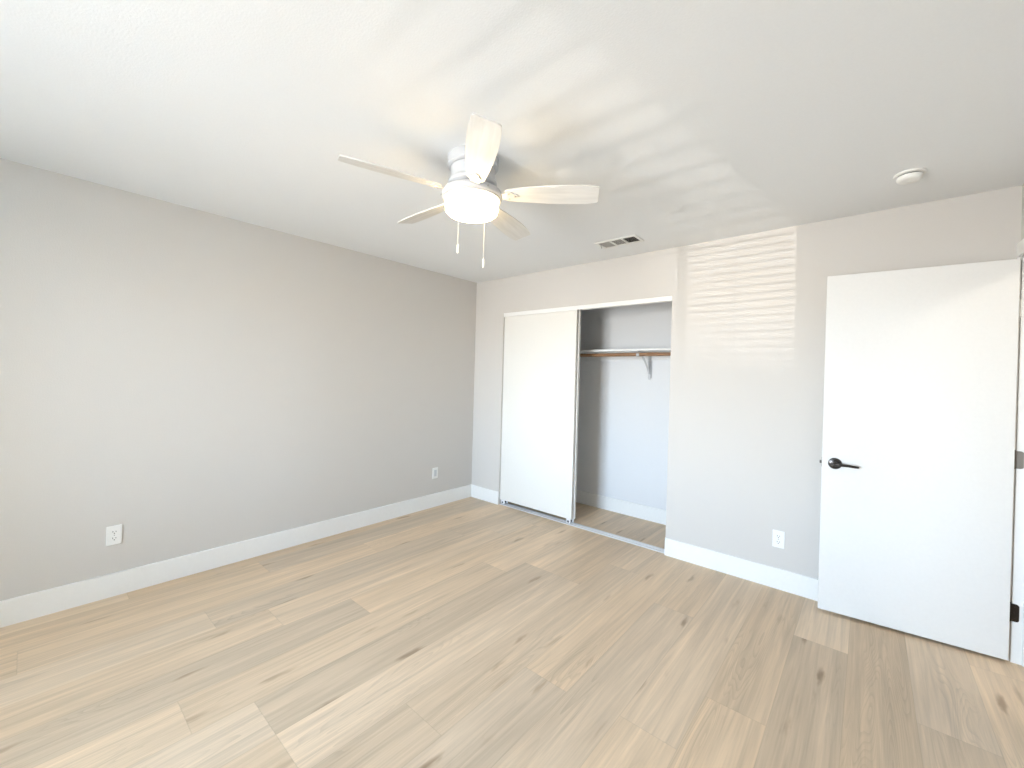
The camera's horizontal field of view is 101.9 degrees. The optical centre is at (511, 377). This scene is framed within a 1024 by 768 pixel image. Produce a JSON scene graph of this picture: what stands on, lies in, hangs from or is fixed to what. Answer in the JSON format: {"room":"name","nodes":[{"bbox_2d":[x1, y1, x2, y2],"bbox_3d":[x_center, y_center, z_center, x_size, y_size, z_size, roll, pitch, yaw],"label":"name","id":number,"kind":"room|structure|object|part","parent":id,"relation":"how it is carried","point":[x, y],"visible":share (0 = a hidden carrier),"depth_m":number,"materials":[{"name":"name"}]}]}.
{"room":"empty bedroom","nodes":[
{"label":"empty bedroom","id":0,"kind":"room"},
{"bbox_2d":[0,158,476,600],"bbox_3d":[-1.852,0.107,3.196,0.120,2.440,5.830,2,0,41],"label":"wall","id":1,"kind":"structure","parent":0,"point":[188,380],"depth_m":2.78,"materials":[{"name":"paint"}]},
{"bbox_2d":[106,524,121,545],"bbox_3d":[-2.391,0.949,2.499,0.008,0.115,0.070,2,0,41],"label":"wall outlet","id":2,"kind":"object","parent":1,"relation":"attached to","point":[113,533],"visible":1,"depth_m":2.50,"materials":[{"name":"white plastic"}]},
{"bbox_2d":[110,536,117,540],"bbox_3d":[-2.390,0.968,2.498,0.002,0.027,0.033,2,0,41],"label":"receptacle","id":3,"kind":"object","parent":2,"relation":"attached to","point":[112,538],"depth_m":2.50,"materials":[{"name":"white plastic"}]},
{"bbox_2d":[0,484,471,627],"bbox_3d":[-2.057,1.254,2.894,0.014,0.137,4.900,2,0,41],"label":"baseboard","id":4,"kind":"structure","parent":1,"relation":"attached to","point":[30,606],"depth_m":2.79,"materials":[{"name":"paint"}]},
{"bbox_2d":[432,467,437,478],"bbox_3d":[-0.803,1.001,4.348,0.008,0.115,0.072,2,0,41],"label":"wall plate","id":5,"kind":"object","parent":1,"relation":"attached to","point":[434,470],"visible":1,"depth_m":4.34,"materials":[{"name":"white plastic"}]},
{"bbox_2d":[0,0,1023,282],"bbox_3d":[0.237,-1.102,1.426,5.540,0.100,5.830,2,0,41],"label":"ceiling","id":6,"kind":"structure","parent":0,"point":[693,121],"depth_m":1.64,"materials":[{"name":"paint"}]},
{"bbox_2d":[337,113,599,267],"bbox_3d":[-0.219,-0.813,2.057,1.141,0.507,1.178,2,0,41],"label":"ceiling fan","id":7,"kind":"object","parent":6,"relation":"hanging from","point":[471,194],"visible":1,"depth_m":1.93,"materials":[{"name":"white painted metal"},{"name":"whitewashed wood"},{"name":"frosted glass"}]},
{"bbox_3d":[-0.533,-0.908,1.844,0.441,0.006,0.129,4,14,-28],"label":"blade","id":8,"kind":"part","parent":7,"relation":"part of","materials":[{"name":"white wood"}]},
{"bbox_3d":[-0.472,-0.900,2.293,0.441,0.006,0.129,3,15,44],"label":"blade","id":9,"kind":"part","parent":7,"relation":"part of","materials":[{"name":"white wood"}]},
{"bbox_3d":[-0.196,-0.821,2.027,0.258,0.075,0.258,2,0,41],"label":"lamp shade","id":10,"kind":"part","parent":7,"relation":"part of","materials":[{"name":"white glass"}]},
{"bbox_3d":[-0.125,-0.888,1.647,0.129,0.006,0.441,16,-3,-10],"label":"blade","id":11,"kind":"part","parent":7,"relation":"part of","materials":[{"name":"white wood"}]},
{"bbox_3d":[-0.027,-0.875,2.373,0.129,0.006,0.441,-14,-8,25],"label":"blade","id":12,"kind":"part","parent":7,"relation":"part of","materials":[{"name":"white wood"}]},
{"bbox_3d":[0.188,-0.867,1.974,0.441,0.006,0.129,3,-14,8],"label":"blade","id":13,"kind":"part","parent":7,"relation":"part of","materials":[{"name":"white wood"}]},
{"bbox_2d":[594,234,643,248],"bbox_3d":[0.821,-1.026,3.190,0.335,0.031,0.165,2,0,41],"label":"ceiling vent","id":14,"kind":"object","parent":6,"relation":"in","point":[631,239],"visible":1,"depth_m":3.18,"materials":[{"name":"white metal"}]},
{"bbox_2d":[893,168,926,184],"bbox_3d":[1.967,-0.988,2.057,0.122,0.040,0.122,2,0,41],"label":"smoke detector","id":15,"kind":"object","parent":6,"relation":"attached to","point":[909,176],"visible":1,"depth_m":2.03,"materials":[{"name":"white plastic"}]},
{"bbox_2d":[0,497,1023,767],"bbox_3d":[0.169,1.437,1.434,5.540,0.100,5.830,2,0,41],"label":"floor","id":16,"kind":"structure","parent":0,"point":[470,632],"depth_m":1.97,"materials":[{"name":"brown wood"}]},
{"bbox_2d":[576,302,671,509],"bbox_3d":[1.093,0.182,4.429,2.740,2.440,0.120,2,0,41],"label":"wall","id":17,"kind":"structure","parent":0,"point":[622,448],"depth_m":4.28,"materials":[{"name":"paint"}]},
{"bbox_2d":[576,490,665,524],"bbox_3d":[0.995,1.331,4.402,2.560,0.137,0.014,2,0,41],"label":"baseboard","id":18,"kind":"structure","parent":17,"relation":"attached to","point":[636,510],"depth_m":4.27,"materials":[{"name":"paint"}]},
{"bbox_2d":[580,356,670,360],"bbox_3d":[1.035,-0.214,4.395,2.558,0.080,0.018,2,0,41],"label":"cleat","id":19,"kind":"object","parent":17,"relation":"attached to","point":[618,358],"visible":0.1,"depth_m":4.27,"materials":[{"name":"paint"}]},
{"bbox_2d":[580,348,670,353],"bbox_3d":[0.943,-0.266,4.286,2.558,0.019,0.304,2,0,41],"label":"closet shelf","id":20,"kind":"object","parent":19,"relation":"on","point":[646,349],"visible":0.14,"depth_m":4.03,"materials":[{"name":"paint"}]},
{"bbox_2d":[636,351,650,379],"bbox_3d":[1.262,-0.112,3.990,0.028,0.270,0.296,2,0,41],"label":"shelf bracket","id":21,"kind":"object","parent":19,"relation":"attached to","point":[648,366],"visible":0.94,"depth_m":4.09,"materials":[{"name":"grey metal"}]},
{"bbox_3d":[1.268,-0.206,3.994,0.028,0.080,0.285,2,0,41],"label":"arm","id":22,"kind":"part","parent":21,"relation":"part of","materials":[{"name":"white metal"}]},
{"bbox_3d":[1.357,-0.069,4.102,0.028,0.187,0.003,2,0,41],"label":"wall plate","id":23,"kind":"part","parent":21,"relation":"part of","materials":[{"name":"white metal"}]},
{"bbox_2d":[471,185,1021,578],"bbox_3d":[1.166,0.187,3.456,4.120,2.440,0.120,2,0,41],"label":"wall","id":24,"kind":"structure","parent":0,"point":[748,326],"depth_m":2.94,"materials":[{"name":"paint"}]},
{"bbox_2d":[471,485,498,504],"bbox_3d":[-0.304,1.296,4.609,0.411,0.137,0.014,2,0,41],"label":"baseboard","id":25,"kind":"structure","parent":24,"relation":"attached to","point":[478,492],"depth_m":4.59,"materials":[{"name":"paint"}]},
{"bbox_2d":[500,310,577,523],"bbox_3d":[0.247,0.359,4.206,0.904,2.022,0.024,2,0,41],"label":"door","id":26,"kind":"structure","parent":24,"relation":"in","point":[540,350],"depth_m":4.16,"materials":[{"name":"paint"}]},
{"bbox_2d":[505,310,580,522],"bbox_3d":[0.279,0.360,4.231,0.904,2.022,0.024,2,0,41],"label":"door","id":27,"kind":"structure","parent":24,"relation":"in","point":[579,311],"depth_m":3.93,"materials":[{"name":"paint"}]},
{"bbox_3d":[0.280,0.339,4.231,0.904,1.980,0.024,2,0,41],"label":"panel","id":28,"kind":"part","parent":27,"relation":"part of","materials":[{"name":"paint"}]},
{"bbox_2d":[500,503,664,552],"bbox_3d":[0.569,1.385,3.932,1.798,0.009,0.084,2,0,41],"label":"door track","id":29,"kind":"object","parent":24,"relation":"attached to","point":[651,547],"depth_m":3.79,"materials":[{"name":"silver metal"}]},
{"bbox_2d":[504,296,671,316],"bbox_3d":[0.598,-0.650,3.896,1.798,0.040,0.016,2,0,41],"label":"trim","id":30,"kind":"structure","parent":24,"relation":"attached to","point":[665,298],"depth_m":3.76,"materials":[{"name":"paint"}]},
{"bbox_2d":[584,301,671,309],"bbox_3d":[0.630,-0.654,3.933,1.798,0.030,0.082,2,0,41],"label":"trim","id":31,"kind":"structure","parent":24,"relation":"attached to","point":[667,301],"depth_m":3.64,"materials":[{"name":"silver metal"}]},
{"bbox_2d":[664,537,817,600],"bbox_3d":[1.889,1.361,2.724,1.777,0.137,0.014,2,0,41],"label":"baseboard","id":32,"kind":"structure","parent":24,"relation":"attached to","point":[777,578],"depth_m":2.93,"materials":[{"name":"paint"}]},
{"bbox_2d":[772,529,784,548],"bbox_3d":[1.800,1.093,2.809,0.070,0.115,0.008,2,0,41],"label":"wall outlet","id":33,"kind":"object","parent":24,"relation":"attached to","point":[778,537],"visible":1,"depth_m":2.81,"materials":[{"name":"white plastic"}]},
{"bbox_2d":[818,259,1023,659],"bbox_3d":[2.237,0.407,2.325,0.826,2.030,0.144,2,0,35],"label":"door","id":34,"kind":"structure","parent":24,"relation":"in","point":[920,458],"depth_m":2.29,"materials":[{"name":"paint"}]},
{"bbox_3d":[1.963,0.520,2.444,0.120,0.023,0.025,2,0,35],"label":"lever","id":35,"kind":"part","parent":34,"relation":"part of","materials":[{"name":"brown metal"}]},
{"bbox_3d":[2.547,1.195,2.110,0.035,0.089,0.002,2,0,41],"label":"plate","id":36,"kind":"part","parent":34,"relation":"part of","materials":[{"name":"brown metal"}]},
{"bbox_3d":[2.568,0.419,2.107,0.035,0.089,0.002,2,0,41],"label":"plate","id":37,"kind":"part","parent":34,"relation":"part of","materials":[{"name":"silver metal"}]},
{"bbox_3d":[2.589,-0.351,2.105,0.035,0.089,0.002,2,0,41],"label":"plate","id":38,"kind":"part","parent":34,"relation":"part of","materials":[{"name":"white metal"}]},
{"bbox_2d":[1021,184,1023,239],"bbox_3d":[1.047,0.194,0.249,0.120,2.440,4.900,2,0,41],"label":"wall","id":39,"kind":"structure","parent":0,"point":[1022,213],"depth_m":2.12,"materials":[{"name":"paint"}]},
{"bbox_2d":[1008,239,1023,666],"bbox_3d":[2.345,0.406,1.767,0.120,2.076,0.846,2,0,41],"label":"door frame","id":40,"kind":"structure","parent":39,"relation":"attached to","point":[1017,628],"depth_m":2.10,"materials":[{"name":"paint"}]},
{"bbox_3d":[-0.148,0.147,5.041,0.060,2.440,0.570,2,0,41],"label":"wall","id":41,"kind":"structure","parent":0,"visible":0},
{"bbox_2d":[580,352,670,356],"bbox_3d":[0.856,-0.225,4.186,2.558,0.035,0.033,2,0,41],"label":"closet rod","id":42,"kind":"object","parent":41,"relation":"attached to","point":[650,353],"visible":0.26,"depth_m":3.98,"materials":[{"name":"brown wood"}]}
]}

